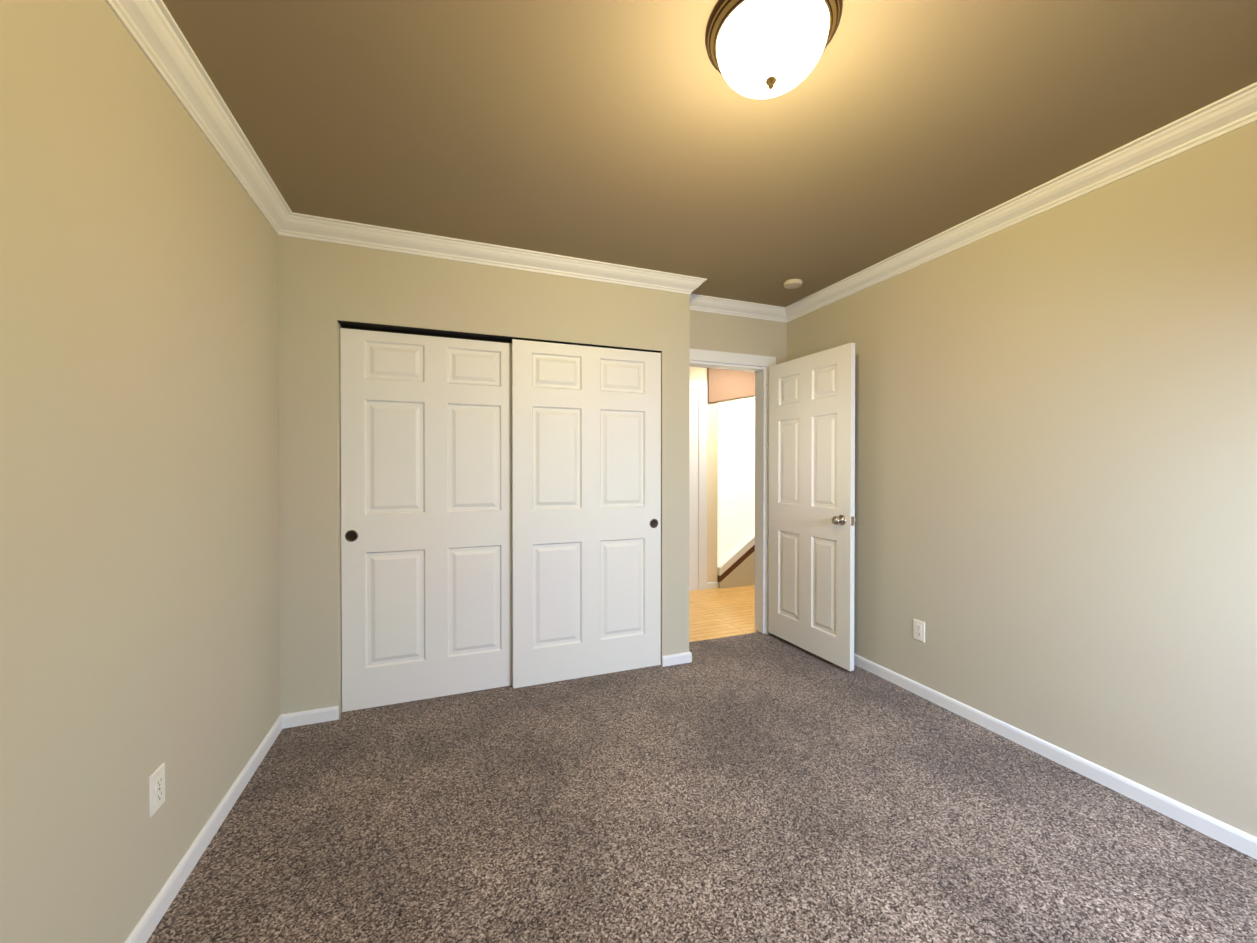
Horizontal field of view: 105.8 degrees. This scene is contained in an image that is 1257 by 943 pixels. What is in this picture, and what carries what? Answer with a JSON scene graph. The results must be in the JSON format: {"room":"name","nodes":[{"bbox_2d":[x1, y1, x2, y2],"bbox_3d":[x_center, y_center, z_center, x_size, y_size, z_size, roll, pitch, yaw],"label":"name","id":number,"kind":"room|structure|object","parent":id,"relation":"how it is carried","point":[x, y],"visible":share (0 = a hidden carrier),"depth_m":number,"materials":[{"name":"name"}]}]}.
{"room":"empty bedroom","nodes":[
{"label":"empty bedroom","id":0,"kind":"room"},
{"bbox_2d":[0,0,279,942],"bbox_3d":[-1.148,0.024,0.662,0.110,2.520,3.784,0,0,-21],"label":"wall","id":1,"kind":"structure","parent":0,"point":[138,472],"depth_m":1.21,"materials":[{"name":"paint"}]},
{"bbox_2d":[149,762,164,817],"bbox_3d":[-1.347,0.911,1.363,0.008,0.115,0.070,0,0,-21],"label":"outlet","id":2,"kind":"object","parent":1,"relation":"attached to","point":[156,789],"visible":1,"depth_m":1.35,"materials":[{"name":"white plastic"}]},
{"bbox_2d":[105,0,300,237],"bbox_3d":[-1.058,-1.193,0.687,0.083,0.086,3.564,0,0,-21],"label":"crown molding","id":3,"kind":"structure","parent":1,"relation":"attached to","point":[155,32],"depth_m":1.53,"materials":[{"name":"white paint"}]},
{"bbox_2d":[125,713,288,942],"bbox_3d":[-1.091,1.251,0.693,0.013,0.066,3.564,0,0,-21],"label":"baseboard","id":4,"kind":"structure","parent":1,"relation":"attached to","point":[147,924],"depth_m":1.57,"materials":[{"name":"white paint"}]},
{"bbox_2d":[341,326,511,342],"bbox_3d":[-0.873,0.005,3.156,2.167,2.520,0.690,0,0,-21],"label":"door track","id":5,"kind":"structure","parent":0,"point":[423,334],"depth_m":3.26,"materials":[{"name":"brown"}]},
{"bbox_2d":[278,235,689,716],"bbox_3d":[-0.681,0.007,2.802,2.277,2.520,0.110,0,0,-21],"label":"wall","id":6,"kind":"structure","parent":0,"point":[323,287],"depth_m":2.48,"materials":[{"name":"paint"}]},
{"bbox_2d":[340,328,511,711],"bbox_3d":[-1.079,0.257,2.671,0.926,2.016,0.037,0,0,-21],"label":"closet door","id":7,"kind":"structure","parent":6,"relation":"in","point":[426,513],"depth_m":2.64,"materials":[{"name":"white paint"}]},
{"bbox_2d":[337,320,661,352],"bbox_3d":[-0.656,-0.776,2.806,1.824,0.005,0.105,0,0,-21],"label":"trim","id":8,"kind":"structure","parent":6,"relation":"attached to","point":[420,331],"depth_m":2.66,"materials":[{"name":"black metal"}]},
{"bbox_2d":[297,213,706,299],"bbox_3d":[-0.566,-1.209,2.736,2.270,0.086,0.089,0,0,-21],"label":"crown molding","id":9,"kind":"structure","parent":6,"relation":"attached to","point":[310,227],"depth_m":2.65,"materials":[{"name":"white paint"}]},
{"bbox_2d":[512,339,660,687],"bbox_3d":[-0.236,0.247,2.942,0.942,2.030,0.037,0,0,-21],"label":"closet door","id":10,"kind":"structure","parent":6,"relation":"in","point":[586,511],"depth_m":2.91,"materials":[{"name":"white paint"}]},
{"bbox_2d":[146,632,1256,942],"bbox_3d":[0.402,1.319,1.367,3.501,0.080,3.990,0,0,-21],"label":"floor","id":11,"kind":"structure","parent":0,"point":[758,788],"depth_m":1.69,"materials":[{"name":"carpet"}]},
{"bbox_2d":[162,0,1256,306],"bbox_3d":[0.390,-1.292,1.377,3.501,0.100,4.055,0,0,-21],"label":"ceiling","id":12,"kind":"structure","parent":0,"point":[634,134],"depth_m":1.66,"materials":[{"name":"paint"}]},
{"bbox_2d":[705,0,842,98],"bbox_3d":[0.399,-1.156,1.331,0.366,0.170,0.366,0,0,-21],"label":"flush-mount light fixture","id":13,"kind":"object","parent":12,"relation":"hanging from","point":[761,49],"visible":1,"depth_m":1.26,"materials":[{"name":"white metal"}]},
{"bbox_2d":[783,279,802,288],"bbox_3d":[1.090,-1.240,3.152,0.120,0.031,0.120,0,0,-21],"label":"smoke detector","id":14,"kind":"object","parent":12,"relation":"attached to","point":[792,283],"visible":1,"depth_m":3.12,"materials":[{"name":"beige plastic"}]},
{"bbox_2d":[690,367,754,581],"bbox_3d":[1.175,-0.012,5.294,3.155,2.520,0.110,0,0,-21],"label":"wall","id":15,"kind":"structure","parent":0,"point":[698,373],"depth_m":5.13,"materials":[{"name":"beige paint"}]},
{"bbox_2d":[689,380,706,589],"bbox_3d":[0.447,0.152,4.950,0.840,2.222,0.020,0,0,-21],"label":"door frame","id":16,"kind":"structure","parent":15,"relation":"attached to","point":[698,485],"depth_m":5.06,"materials":[{"name":"white paint"}]},
{"bbox_2d":[689,585,758,641],"bbox_3d":[1.399,1.299,4.710,3.155,0.068,1.560,0,0,-21],"label":"floor","id":17,"kind":"structure","parent":0,"point":[718,612],"depth_m":4.28,"materials":[{"name":"beige wood"}]},
{"bbox_2d":[707,368,754,588],"bbox_3d":[1.626,-0.006,5.379,1.650,2.531,0.050,0,0,-21],"label":"wall","id":18,"kind":"structure","parent":0,"point":[736,493],"depth_m":5.21,"materials":[{"name":"paint"}]},
{"bbox_2d":[689,582,717,590],"bbox_3d":[1.196,1.228,5.246,3.155,0.066,0.013,0,0,-21],"label":"baseboard","id":19,"kind":"structure","parent":18,"relation":"attached to","point":[710,585],"depth_m":5.11,"materials":[{"name":"white paint"}]},
{"bbox_2d":[690,310,786,364],"bbox_3d":[0.758,0.001,3.635,1.004,2.520,0.110,0,0,-21],"label":"wall","id":20,"kind":"structure","parent":0,"point":[727,333],"depth_m":3.60,"materials":[{"name":"paint"}]},
{"bbox_2d":[690,348,775,633],"bbox_3d":[0.705,0.186,3.616,0.887,2.150,0.150,0,0,-21],"label":"door frame","id":21,"kind":"structure","parent":20,"relation":"attached to","point":[759,365],"depth_m":3.69,"materials":[{"name":"white paint"}]},
{"bbox_2d":[768,343,856,670],"bbox_3d":[1.249,0.219,3.301,0.173,2.030,0.770,0,0,-21],"label":"entry door","id":22,"kind":"structure","parent":21,"relation":"attached to","point":[812,519],"depth_m":3.22,"materials":[{"name":"white paint"}]},
{"bbox_2d":[690,296,784,321],"bbox_3d":[0.746,-1.215,3.516,0.903,0.086,0.085,0,0,-21],"label":"crown molding","id":23,"kind":"structure","parent":20,"relation":"attached to","point":[711,304],"depth_m":3.55,"materials":[{"name":"white paint"}]},
{"bbox_2d":[787,121,1256,837],"bbox_3d":[1.976,0.014,1.986,0.110,2.520,4.055,0,0,-21],"label":"wall","id":24,"kind":"structure","parent":0,"point":[1055,475],"depth_m":1.99,"materials":[{"name":"paint"}]},
{"bbox_2d":[913,619,924,642],"bbox_3d":[1.647,0.902,2.698,0.008,0.115,0.070,0,0,-21],"label":"outlet","id":25,"kind":"object","parent":24,"relation":"attached to","point":[919,630],"visible":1,"depth_m":2.70,"materials":[{"name":"white plastic"}]},
{"bbox_2d":[785,82,1256,322],"bbox_3d":[1.886,-1.203,1.943,0.083,0.086,3.835,0,0,-21],"label":"crown molding","id":26,"kind":"structure","parent":24,"relation":"attached to","point":[1238,109],"depth_m":2.01,"materials":[{"name":"white paint"}]},
{"bbox_2d":[854,654,1256,859],"bbox_3d":[1.906,1.241,1.969,0.041,0.066,3.835,0,0,-21],"label":"baseboard","id":27,"kind":"structure","parent":24,"relation":"attached to","point":[1201,822],"depth_m":1.98,"materials":[{"name":"white paint"}]},
{"bbox_3d":[0.266,0.003,3.363,0.110,2.520,0.271,0,0,-21],"label":"wall","id":28,"kind":"structure","parent":0,"visible":0},
{"bbox_2d":[662,651,691,666],"bbox_3d":[0.271,1.231,3.250,0.212,0.066,0.284,0,0,-21],"label":"baseboard","id":29,"kind":"structure","parent":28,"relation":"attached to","point":[676,659],"depth_m":3.12,"materials":[{"name":"white paint"}]}
]}

